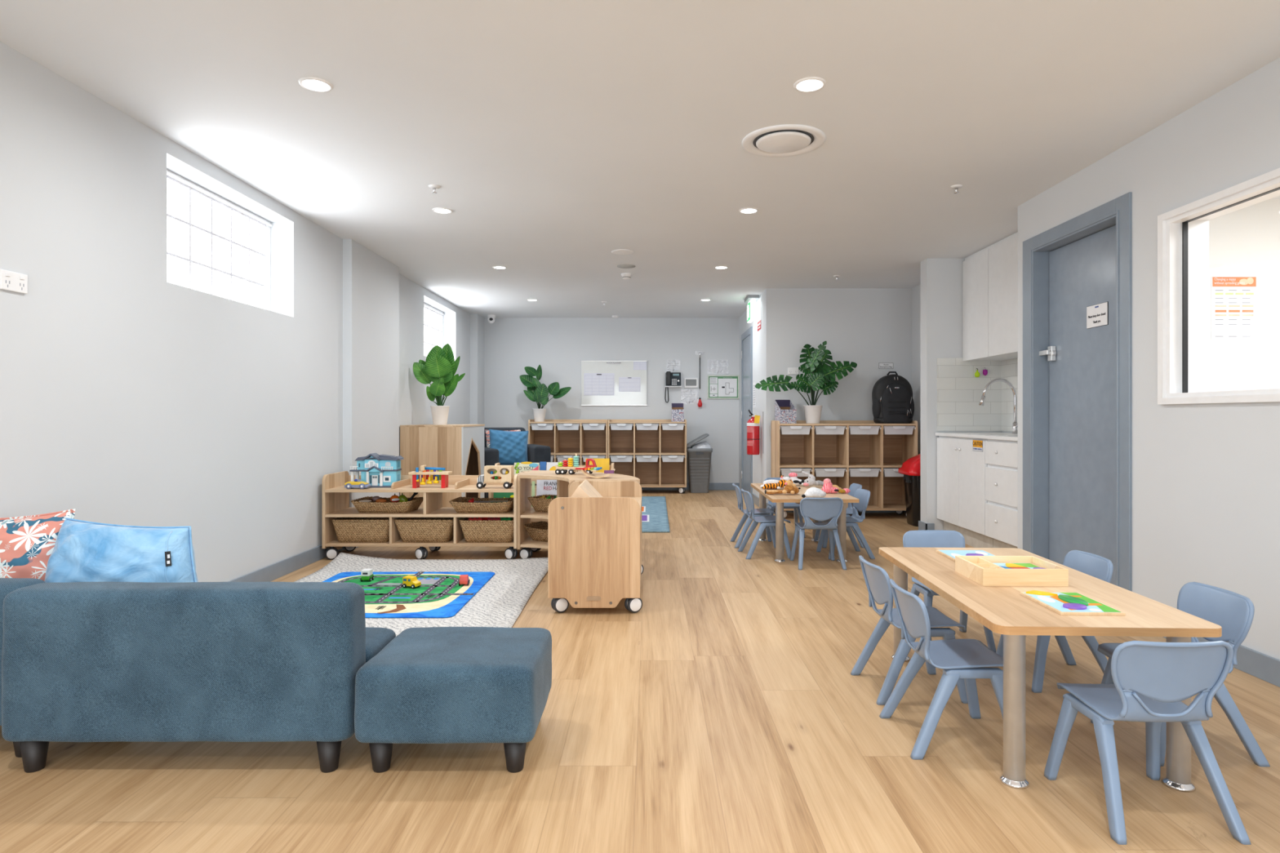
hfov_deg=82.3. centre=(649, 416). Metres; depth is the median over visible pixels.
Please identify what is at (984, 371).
tag
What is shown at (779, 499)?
table
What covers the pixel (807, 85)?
diffuser
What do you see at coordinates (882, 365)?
sign
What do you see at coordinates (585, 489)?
wedge
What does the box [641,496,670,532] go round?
rug
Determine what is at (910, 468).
bin
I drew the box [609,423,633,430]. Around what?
tray
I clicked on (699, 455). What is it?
bin
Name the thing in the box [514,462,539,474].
picture book
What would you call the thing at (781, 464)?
shelf
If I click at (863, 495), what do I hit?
chair
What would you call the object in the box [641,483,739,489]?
baseboard
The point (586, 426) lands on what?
tray
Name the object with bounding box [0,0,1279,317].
ceiling
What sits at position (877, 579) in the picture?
chair
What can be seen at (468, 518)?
brick
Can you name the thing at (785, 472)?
tray
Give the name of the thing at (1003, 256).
upper cabinet
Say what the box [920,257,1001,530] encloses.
wall
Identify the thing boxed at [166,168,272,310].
window
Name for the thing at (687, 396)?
notice
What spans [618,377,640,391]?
sheet
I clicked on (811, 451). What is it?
storage unit
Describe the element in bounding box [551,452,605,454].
shelf
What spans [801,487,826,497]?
puppet
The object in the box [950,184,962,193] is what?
sprinkler
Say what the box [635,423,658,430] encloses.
tray
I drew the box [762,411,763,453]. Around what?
bracket
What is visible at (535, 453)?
armchair
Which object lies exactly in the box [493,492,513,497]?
picture book
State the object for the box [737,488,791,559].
chair
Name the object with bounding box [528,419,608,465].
storage unit
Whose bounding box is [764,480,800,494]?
puppet
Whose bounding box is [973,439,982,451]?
sticker
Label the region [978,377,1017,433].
tap
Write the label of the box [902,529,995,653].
chair
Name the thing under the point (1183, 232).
window
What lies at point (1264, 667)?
baseboard
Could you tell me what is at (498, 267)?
recessed light
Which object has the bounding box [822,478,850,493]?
puppet
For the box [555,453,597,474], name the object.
truck
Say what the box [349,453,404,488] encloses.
house
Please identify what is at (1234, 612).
chair
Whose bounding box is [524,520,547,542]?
seagrass basket
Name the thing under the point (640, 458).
tray
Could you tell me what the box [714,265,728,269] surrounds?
recessed light
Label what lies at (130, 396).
wall
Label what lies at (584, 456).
tray
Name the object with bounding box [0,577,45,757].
sofa
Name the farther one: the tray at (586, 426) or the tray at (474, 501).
the tray at (586, 426)
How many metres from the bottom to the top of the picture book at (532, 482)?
0.299 m
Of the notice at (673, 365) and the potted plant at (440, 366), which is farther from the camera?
the notice at (673, 365)
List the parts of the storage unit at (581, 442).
panel, panel, rail, panel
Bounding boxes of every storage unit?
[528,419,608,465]
[607,419,686,493]
[770,420,917,518]
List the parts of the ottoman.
leg, leg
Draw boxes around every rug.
[294,552,547,636]
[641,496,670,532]
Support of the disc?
attached to the ceiling
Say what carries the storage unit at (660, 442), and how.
on the floor
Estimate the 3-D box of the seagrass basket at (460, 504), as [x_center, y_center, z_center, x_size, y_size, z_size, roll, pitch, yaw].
[-1.215,0.656,5.425,0.470,0.090,0.320,0,0,2]
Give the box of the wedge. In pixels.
[570,479,602,497]
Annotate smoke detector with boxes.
[621,272,631,279]
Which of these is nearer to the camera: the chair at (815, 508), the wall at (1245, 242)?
the wall at (1245, 242)
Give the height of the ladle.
0.115 m
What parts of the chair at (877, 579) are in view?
leg, backrest, leg, seat, leg, rail, leg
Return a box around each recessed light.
[297,76,333,92]
[432,207,453,213]
[492,265,506,269]
[526,298,537,301]
[700,298,711,301]
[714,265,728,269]
[738,207,758,213]
[793,76,826,92]
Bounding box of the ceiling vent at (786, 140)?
[742,124,826,156]
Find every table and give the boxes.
[751,483,859,562]
[879,546,1222,792]
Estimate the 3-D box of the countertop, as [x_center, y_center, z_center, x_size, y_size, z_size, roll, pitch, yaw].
[2.764,0.155,5.566,0.577,0.026,1.552,0,0,0]
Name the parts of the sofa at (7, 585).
leg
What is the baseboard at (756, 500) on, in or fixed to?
attached to the wall at (866, 327)
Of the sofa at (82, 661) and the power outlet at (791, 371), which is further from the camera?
the power outlet at (791, 371)
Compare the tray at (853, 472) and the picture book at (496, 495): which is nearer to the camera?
the picture book at (496, 495)
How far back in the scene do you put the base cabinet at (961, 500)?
5.84 m
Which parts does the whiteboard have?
title strip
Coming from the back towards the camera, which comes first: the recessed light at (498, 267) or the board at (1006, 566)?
the recessed light at (498, 267)
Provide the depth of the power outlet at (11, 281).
2.72 m
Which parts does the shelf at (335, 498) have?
panel, rail, panel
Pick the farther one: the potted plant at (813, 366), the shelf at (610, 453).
the shelf at (610, 453)
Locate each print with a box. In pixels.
[746,429,752,445]
[1215,289,1250,324]
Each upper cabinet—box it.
[962,248,1017,361]
[988,234,1017,356]
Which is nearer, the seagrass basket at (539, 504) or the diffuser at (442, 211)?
the diffuser at (442, 211)
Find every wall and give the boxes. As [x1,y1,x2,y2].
[0,40,484,582]
[484,317,738,483]
[738,284,920,502]
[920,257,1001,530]
[1017,57,1279,660]
[1208,199,1279,391]
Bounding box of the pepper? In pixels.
[398,493,408,502]
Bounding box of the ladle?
[408,492,417,501]
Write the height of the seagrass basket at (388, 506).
0.092 m
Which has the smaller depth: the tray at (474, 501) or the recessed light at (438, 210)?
the recessed light at (438, 210)
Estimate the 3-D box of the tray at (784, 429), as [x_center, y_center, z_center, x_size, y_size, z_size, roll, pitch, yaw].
[1.470,0.142,7.516,0.313,0.085,0.392,0,0,0]
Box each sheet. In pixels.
[583,373,614,395]
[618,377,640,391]
[633,361,646,369]
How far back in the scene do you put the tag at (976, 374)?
6.31 m
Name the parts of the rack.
panel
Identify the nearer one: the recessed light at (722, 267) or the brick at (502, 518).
the brick at (502, 518)
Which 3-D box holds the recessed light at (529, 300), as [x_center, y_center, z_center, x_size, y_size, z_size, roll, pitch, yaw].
[-1.375,-1.367,8.610,0.132,0.006,0.132,0,0,0]
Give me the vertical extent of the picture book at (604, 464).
0.208 m
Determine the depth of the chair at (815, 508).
4.95 m
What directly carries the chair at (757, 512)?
on the floor
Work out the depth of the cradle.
4.91 m
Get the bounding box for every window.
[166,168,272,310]
[423,302,444,356]
[1157,167,1279,404]
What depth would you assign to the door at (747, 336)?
9.38 m
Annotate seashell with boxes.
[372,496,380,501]
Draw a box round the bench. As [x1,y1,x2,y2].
[408,466,452,488]
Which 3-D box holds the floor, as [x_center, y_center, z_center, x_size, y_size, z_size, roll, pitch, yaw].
[1.275,1.090,3.600,8.050,0.120,13.800,0,0,0]
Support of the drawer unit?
on the floor
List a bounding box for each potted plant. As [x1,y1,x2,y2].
[413,343,465,425]
[520,364,571,422]
[755,341,857,423]
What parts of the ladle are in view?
handle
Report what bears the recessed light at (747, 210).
in the ceiling
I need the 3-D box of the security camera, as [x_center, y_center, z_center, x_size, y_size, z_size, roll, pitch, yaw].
[-2.140,-1.314,9.925,0.110,0.112,0.121,0,0,0]
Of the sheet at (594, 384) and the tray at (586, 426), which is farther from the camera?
the sheet at (594, 384)
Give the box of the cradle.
[575,466,615,478]
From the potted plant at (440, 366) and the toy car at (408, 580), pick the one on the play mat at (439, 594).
the toy car at (408, 580)
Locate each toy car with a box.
[402,575,421,588]
[458,574,470,586]
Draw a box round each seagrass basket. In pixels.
[331,517,389,542]
[351,496,422,512]
[394,517,453,542]
[448,496,513,512]
[458,517,513,542]
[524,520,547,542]
[528,494,556,512]
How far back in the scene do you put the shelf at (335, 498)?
5.25 m
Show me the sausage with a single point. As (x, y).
(396, 500)
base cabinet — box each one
[400,424,484,506]
[936,435,992,547]
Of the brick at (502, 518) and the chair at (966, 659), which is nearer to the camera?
the chair at (966, 659)
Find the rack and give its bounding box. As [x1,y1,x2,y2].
[488,462,613,523]
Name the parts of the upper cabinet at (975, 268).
door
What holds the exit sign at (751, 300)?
hanging from the ceiling
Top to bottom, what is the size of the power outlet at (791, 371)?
0.073 m
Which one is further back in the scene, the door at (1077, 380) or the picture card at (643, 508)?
the picture card at (643, 508)
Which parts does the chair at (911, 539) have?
leg, rail, seat, leg, backrest, leg, leg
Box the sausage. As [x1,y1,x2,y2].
[391,497,399,502]
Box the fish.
[358,499,373,502]
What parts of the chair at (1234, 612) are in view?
leg, leg, seat, backrest, leg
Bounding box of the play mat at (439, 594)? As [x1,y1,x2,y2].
[322,571,494,617]
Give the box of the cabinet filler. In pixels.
[964,231,1017,260]
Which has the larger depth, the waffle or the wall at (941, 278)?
the wall at (941, 278)
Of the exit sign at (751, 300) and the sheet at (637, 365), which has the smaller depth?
the exit sign at (751, 300)
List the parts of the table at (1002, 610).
leg, leg, leg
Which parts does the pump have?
rod, hook plate, bulb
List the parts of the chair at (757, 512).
backrest, leg, leg, seat, rail, leg, leg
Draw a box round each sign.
[744,294,759,323]
[757,306,760,331]
[879,362,893,368]
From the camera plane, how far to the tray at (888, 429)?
7.35 m
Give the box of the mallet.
[420,465,445,471]
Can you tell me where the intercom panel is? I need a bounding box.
[684,377,697,387]
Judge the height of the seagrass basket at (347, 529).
0.169 m
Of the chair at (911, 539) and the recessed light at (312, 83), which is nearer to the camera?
the recessed light at (312, 83)
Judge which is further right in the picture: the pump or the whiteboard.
the pump
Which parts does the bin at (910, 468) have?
lid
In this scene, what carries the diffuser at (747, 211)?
attached to the recessed light at (747, 210)
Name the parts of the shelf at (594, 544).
name plate, panel, panel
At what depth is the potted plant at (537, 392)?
9.81 m
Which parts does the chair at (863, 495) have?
leg, leg, seat, rail, leg, backrest, leg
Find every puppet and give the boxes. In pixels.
[760,475,793,488]
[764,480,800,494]
[788,472,803,485]
[801,471,823,486]
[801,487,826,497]
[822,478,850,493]
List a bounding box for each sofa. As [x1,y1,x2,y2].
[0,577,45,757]
[1,582,395,773]
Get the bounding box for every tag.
[974,368,979,377]
[982,367,987,375]
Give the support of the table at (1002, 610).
on the floor
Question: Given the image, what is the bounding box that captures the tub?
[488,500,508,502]
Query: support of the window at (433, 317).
in the wall at (130, 396)
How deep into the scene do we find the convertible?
5.25 m
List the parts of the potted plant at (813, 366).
stem, stem, pot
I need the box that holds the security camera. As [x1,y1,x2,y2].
[487,314,495,323]
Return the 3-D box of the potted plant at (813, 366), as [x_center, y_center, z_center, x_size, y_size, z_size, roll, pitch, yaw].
[1.597,-0.345,7.502,1.037,0.840,0.291,0,0,-8]
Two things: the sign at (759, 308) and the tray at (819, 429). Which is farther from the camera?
the sign at (759, 308)
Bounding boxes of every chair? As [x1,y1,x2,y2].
[730,483,775,548]
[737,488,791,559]
[764,477,805,537]
[789,497,846,569]
[813,483,864,547]
[816,488,875,559]
[850,555,968,705]
[879,578,1003,759]
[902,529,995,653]
[995,550,1113,693]
[1044,640,1251,844]
[1090,582,1270,767]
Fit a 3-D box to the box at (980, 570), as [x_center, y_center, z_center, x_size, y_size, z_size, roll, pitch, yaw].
[1.262,0.541,2.567,0.283,0.058,0.236,0,0,1]
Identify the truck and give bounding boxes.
[360,568,374,581]
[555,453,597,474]
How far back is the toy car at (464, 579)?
4.36 m
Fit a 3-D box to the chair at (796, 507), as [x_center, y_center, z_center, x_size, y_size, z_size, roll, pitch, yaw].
[1.165,0.788,6.366,0.322,0.483,0.342,0,0,0]
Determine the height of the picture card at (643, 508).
0.004 m
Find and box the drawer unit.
[985,439,1017,548]
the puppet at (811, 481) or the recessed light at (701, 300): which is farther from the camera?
the recessed light at (701, 300)
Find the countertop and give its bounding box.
[934,432,1017,440]
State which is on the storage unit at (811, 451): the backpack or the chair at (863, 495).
the backpack
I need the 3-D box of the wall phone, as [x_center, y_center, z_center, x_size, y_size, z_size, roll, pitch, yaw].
[0.333,-0.401,10.143,0.232,0.435,0.115,0,0,0]
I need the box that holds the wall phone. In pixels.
[665,371,681,403]
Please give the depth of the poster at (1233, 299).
4.62 m
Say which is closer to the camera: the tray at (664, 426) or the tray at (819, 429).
the tray at (819, 429)
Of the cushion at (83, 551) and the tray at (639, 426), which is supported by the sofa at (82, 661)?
the cushion at (83, 551)
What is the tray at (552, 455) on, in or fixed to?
in the storage unit at (581, 442)
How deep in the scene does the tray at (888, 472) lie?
7.35 m
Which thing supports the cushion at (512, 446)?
on the armchair at (535, 453)
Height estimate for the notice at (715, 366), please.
0.205 m
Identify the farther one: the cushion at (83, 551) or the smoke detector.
the smoke detector
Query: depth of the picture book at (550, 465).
6.15 m
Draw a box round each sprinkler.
[428,184,439,193]
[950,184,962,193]
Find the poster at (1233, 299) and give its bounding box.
[1211,276,1257,339]
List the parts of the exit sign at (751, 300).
green panel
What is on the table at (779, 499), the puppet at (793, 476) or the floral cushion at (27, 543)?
the puppet at (793, 476)
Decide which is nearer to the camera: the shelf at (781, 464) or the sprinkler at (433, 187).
the sprinkler at (433, 187)
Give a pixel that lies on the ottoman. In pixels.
(431, 685)
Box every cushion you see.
[0,508,75,581]
[44,517,198,582]
[484,429,520,447]
[488,429,528,465]
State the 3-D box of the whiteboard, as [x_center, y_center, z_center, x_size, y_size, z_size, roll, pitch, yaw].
[-0.489,-0.460,10.187,0.914,0.624,0.021,0,0,0]
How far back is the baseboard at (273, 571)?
4.74 m
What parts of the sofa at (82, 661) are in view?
leg, leg, seat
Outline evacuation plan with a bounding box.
[707,375,739,399]
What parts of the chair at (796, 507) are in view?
backrest, seat, leg, leg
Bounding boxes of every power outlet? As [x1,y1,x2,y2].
[0,268,27,293]
[787,367,798,374]
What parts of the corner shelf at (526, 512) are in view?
panel, panel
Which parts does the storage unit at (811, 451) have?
panel, rail, panel, panel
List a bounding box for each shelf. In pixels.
[322,471,525,559]
[517,470,639,558]
[547,480,644,613]
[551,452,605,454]
[608,452,684,454]
[779,462,902,467]
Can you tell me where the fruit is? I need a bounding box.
[390,493,399,502]
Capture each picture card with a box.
[641,506,645,511]
[641,515,648,521]
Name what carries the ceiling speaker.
attached to the ceiling
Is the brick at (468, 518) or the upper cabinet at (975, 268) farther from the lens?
the upper cabinet at (975, 268)
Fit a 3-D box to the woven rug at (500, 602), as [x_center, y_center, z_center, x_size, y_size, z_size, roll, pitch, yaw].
[-1.431,0.997,4.071,1.526,0.063,2.242,0,0,0]
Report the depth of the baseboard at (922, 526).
6.35 m
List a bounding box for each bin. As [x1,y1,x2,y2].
[686,433,712,493]
[897,453,920,526]
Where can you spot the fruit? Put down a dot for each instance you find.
(394, 496)
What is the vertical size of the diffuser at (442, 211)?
0.001 m
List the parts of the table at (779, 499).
leg, leg, leg, leg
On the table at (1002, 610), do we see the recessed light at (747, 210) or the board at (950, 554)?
the board at (950, 554)
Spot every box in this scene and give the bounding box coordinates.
[671,403,684,422]
[774,400,795,423]
[955,555,1068,586]
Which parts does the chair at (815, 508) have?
leg, rail, leg, seat, backrest, leg, leg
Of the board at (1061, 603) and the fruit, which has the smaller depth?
the board at (1061, 603)
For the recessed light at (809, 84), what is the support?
in the ceiling
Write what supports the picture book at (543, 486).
in the rack
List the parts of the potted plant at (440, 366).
pot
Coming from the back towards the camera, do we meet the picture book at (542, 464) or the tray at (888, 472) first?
the tray at (888, 472)
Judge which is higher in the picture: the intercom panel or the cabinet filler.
the cabinet filler
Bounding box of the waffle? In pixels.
[375,498,386,502]
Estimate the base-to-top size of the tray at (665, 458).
0.085 m
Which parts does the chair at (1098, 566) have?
leg, leg, leg, backrest, leg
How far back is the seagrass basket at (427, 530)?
5.25 m
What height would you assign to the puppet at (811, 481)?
0.120 m
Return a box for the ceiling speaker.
[617,264,635,268]
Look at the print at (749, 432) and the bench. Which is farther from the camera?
the print at (749, 432)
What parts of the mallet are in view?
handle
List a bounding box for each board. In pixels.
[935,550,995,561]
[991,562,1045,568]
[1020,590,1125,615]
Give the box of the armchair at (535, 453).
[484,427,551,497]
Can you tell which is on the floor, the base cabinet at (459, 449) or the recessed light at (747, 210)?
the base cabinet at (459, 449)
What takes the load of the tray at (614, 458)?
in the storage unit at (660, 442)
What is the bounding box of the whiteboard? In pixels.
[581,360,647,405]
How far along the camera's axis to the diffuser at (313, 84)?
3.02 m
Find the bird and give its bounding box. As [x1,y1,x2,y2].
[468,497,474,502]
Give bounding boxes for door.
[741,326,752,494]
[1022,191,1132,591]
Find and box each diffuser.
[302,80,328,90]
[435,208,449,213]
[741,208,755,213]
[797,80,822,90]
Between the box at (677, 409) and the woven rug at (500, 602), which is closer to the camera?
the woven rug at (500, 602)
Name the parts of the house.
white trim, door, plate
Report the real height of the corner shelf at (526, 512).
0.612 m
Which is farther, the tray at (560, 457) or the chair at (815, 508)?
the tray at (560, 457)
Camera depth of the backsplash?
6.34 m
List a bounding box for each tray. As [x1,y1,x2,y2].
[473,501,489,502]
[530,423,554,430]
[551,454,554,462]
[555,423,580,430]
[555,454,580,462]
[582,423,605,430]
[582,454,605,462]
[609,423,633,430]
[609,454,633,462]
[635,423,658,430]
[635,454,658,462]
[661,423,684,430]
[661,454,684,462]
[779,425,811,434]
[779,467,811,476]
[813,425,845,434]
[814,467,845,476]
[848,425,879,434]
[848,467,879,476]
[883,425,915,434]
[883,467,903,476]
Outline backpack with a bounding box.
[871,371,914,423]
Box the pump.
[695,351,704,407]
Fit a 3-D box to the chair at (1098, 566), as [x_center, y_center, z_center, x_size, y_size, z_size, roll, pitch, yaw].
[1.601,0.788,2.885,0.342,0.483,0.322,0,0,-1]
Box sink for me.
[968,433,1017,435]
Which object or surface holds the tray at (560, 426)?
in the storage unit at (581, 442)
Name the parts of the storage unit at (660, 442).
panel, rail, panel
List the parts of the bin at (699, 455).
lid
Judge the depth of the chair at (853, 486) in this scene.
5.88 m
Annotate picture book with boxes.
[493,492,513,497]
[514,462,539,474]
[531,481,535,506]
[536,480,556,496]
[539,462,546,470]
[546,462,573,471]
[585,458,609,472]
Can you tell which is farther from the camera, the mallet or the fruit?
the fruit
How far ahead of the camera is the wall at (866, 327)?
7.84 m
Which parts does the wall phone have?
curly cord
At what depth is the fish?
5.34 m
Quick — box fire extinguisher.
[746,409,759,454]
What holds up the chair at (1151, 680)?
on the floor
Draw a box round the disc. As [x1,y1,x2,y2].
[611,248,634,254]
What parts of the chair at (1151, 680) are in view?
leg, rail, leg, seat, leg, backrest, rail, leg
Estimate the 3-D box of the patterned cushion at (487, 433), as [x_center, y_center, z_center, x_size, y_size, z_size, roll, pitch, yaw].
[-1.750,0.370,8.801,0.425,0.417,0.164,0,0,-19]
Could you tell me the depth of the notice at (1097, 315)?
4.06 m
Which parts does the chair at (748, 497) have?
leg, backrest, leg, seat, rail, leg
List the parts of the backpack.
grab handle, panel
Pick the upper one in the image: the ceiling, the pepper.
the ceiling
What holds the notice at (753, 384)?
attached to the wall at (866, 327)
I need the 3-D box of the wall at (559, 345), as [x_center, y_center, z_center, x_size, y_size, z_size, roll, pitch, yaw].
[-0.724,-0.170,10.300,3.953,2.400,0.200,0,0,0]
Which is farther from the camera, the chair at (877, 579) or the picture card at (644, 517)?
the picture card at (644, 517)
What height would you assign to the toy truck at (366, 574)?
0.070 m
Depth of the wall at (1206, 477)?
3.26 m
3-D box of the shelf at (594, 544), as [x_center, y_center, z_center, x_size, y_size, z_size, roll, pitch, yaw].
[-0.280,0.725,4.281,0.488,0.606,0.988,0,0,0]
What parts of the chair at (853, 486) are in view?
leg, leg, seat, backrest, leg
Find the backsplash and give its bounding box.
[937,357,1017,431]
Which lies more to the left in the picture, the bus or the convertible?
the convertible
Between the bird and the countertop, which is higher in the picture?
the countertop
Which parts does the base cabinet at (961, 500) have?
door, door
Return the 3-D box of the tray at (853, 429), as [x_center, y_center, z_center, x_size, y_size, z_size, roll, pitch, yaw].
[2.159,0.142,7.516,0.313,0.085,0.392,0,0,0]
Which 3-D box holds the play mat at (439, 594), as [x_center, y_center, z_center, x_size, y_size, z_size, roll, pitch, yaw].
[-1.502,1.017,4.235,1.014,0.009,1.070,0,0,0]
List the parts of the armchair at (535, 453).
arm, backrest, arm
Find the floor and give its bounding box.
[0,489,1279,852]
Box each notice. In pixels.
[666,359,679,371]
[680,389,698,404]
[707,359,728,374]
[752,382,755,408]
[1086,301,1108,328]
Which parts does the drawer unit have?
drawer, drawer, drawer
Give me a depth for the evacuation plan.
10.19 m
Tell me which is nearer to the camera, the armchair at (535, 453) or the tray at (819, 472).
the tray at (819, 472)
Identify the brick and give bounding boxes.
[467,517,482,520]
[487,517,501,520]
[500,517,513,520]
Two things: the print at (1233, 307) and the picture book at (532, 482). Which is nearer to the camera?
the print at (1233, 307)
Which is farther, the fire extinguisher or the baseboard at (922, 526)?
the fire extinguisher
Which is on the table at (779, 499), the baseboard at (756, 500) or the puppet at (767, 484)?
the puppet at (767, 484)
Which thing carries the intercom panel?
attached to the wall at (559, 345)
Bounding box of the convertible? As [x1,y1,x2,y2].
[344,479,371,488]
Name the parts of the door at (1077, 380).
handle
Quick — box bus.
[475,465,513,488]
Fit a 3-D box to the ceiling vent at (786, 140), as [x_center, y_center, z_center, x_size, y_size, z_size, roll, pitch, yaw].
[0.667,-1.376,3.640,0.412,0.048,0.412,0,0,0]
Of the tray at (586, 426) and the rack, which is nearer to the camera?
the rack
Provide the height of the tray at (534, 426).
0.085 m
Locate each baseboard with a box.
[227,544,357,582]
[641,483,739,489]
[751,493,906,512]
[918,520,934,530]
[1162,636,1279,687]
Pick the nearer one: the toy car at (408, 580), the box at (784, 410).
the toy car at (408, 580)
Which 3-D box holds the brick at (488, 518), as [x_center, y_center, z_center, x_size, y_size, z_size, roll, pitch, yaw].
[-1.130,0.755,5.345,0.096,0.038,0.064,0,0,-6]
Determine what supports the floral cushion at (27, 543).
on the sofa at (7, 585)
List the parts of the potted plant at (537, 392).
pot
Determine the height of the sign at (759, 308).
0.250 m
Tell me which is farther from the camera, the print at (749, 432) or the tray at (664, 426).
the tray at (664, 426)
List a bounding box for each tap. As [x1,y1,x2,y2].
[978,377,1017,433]
[1012,422,1017,433]
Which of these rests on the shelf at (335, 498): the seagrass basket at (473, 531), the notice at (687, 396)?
the seagrass basket at (473, 531)
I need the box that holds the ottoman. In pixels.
[354,626,551,773]
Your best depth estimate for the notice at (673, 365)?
10.20 m
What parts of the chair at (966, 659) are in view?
leg, backrest, leg, seat, leg, rail, leg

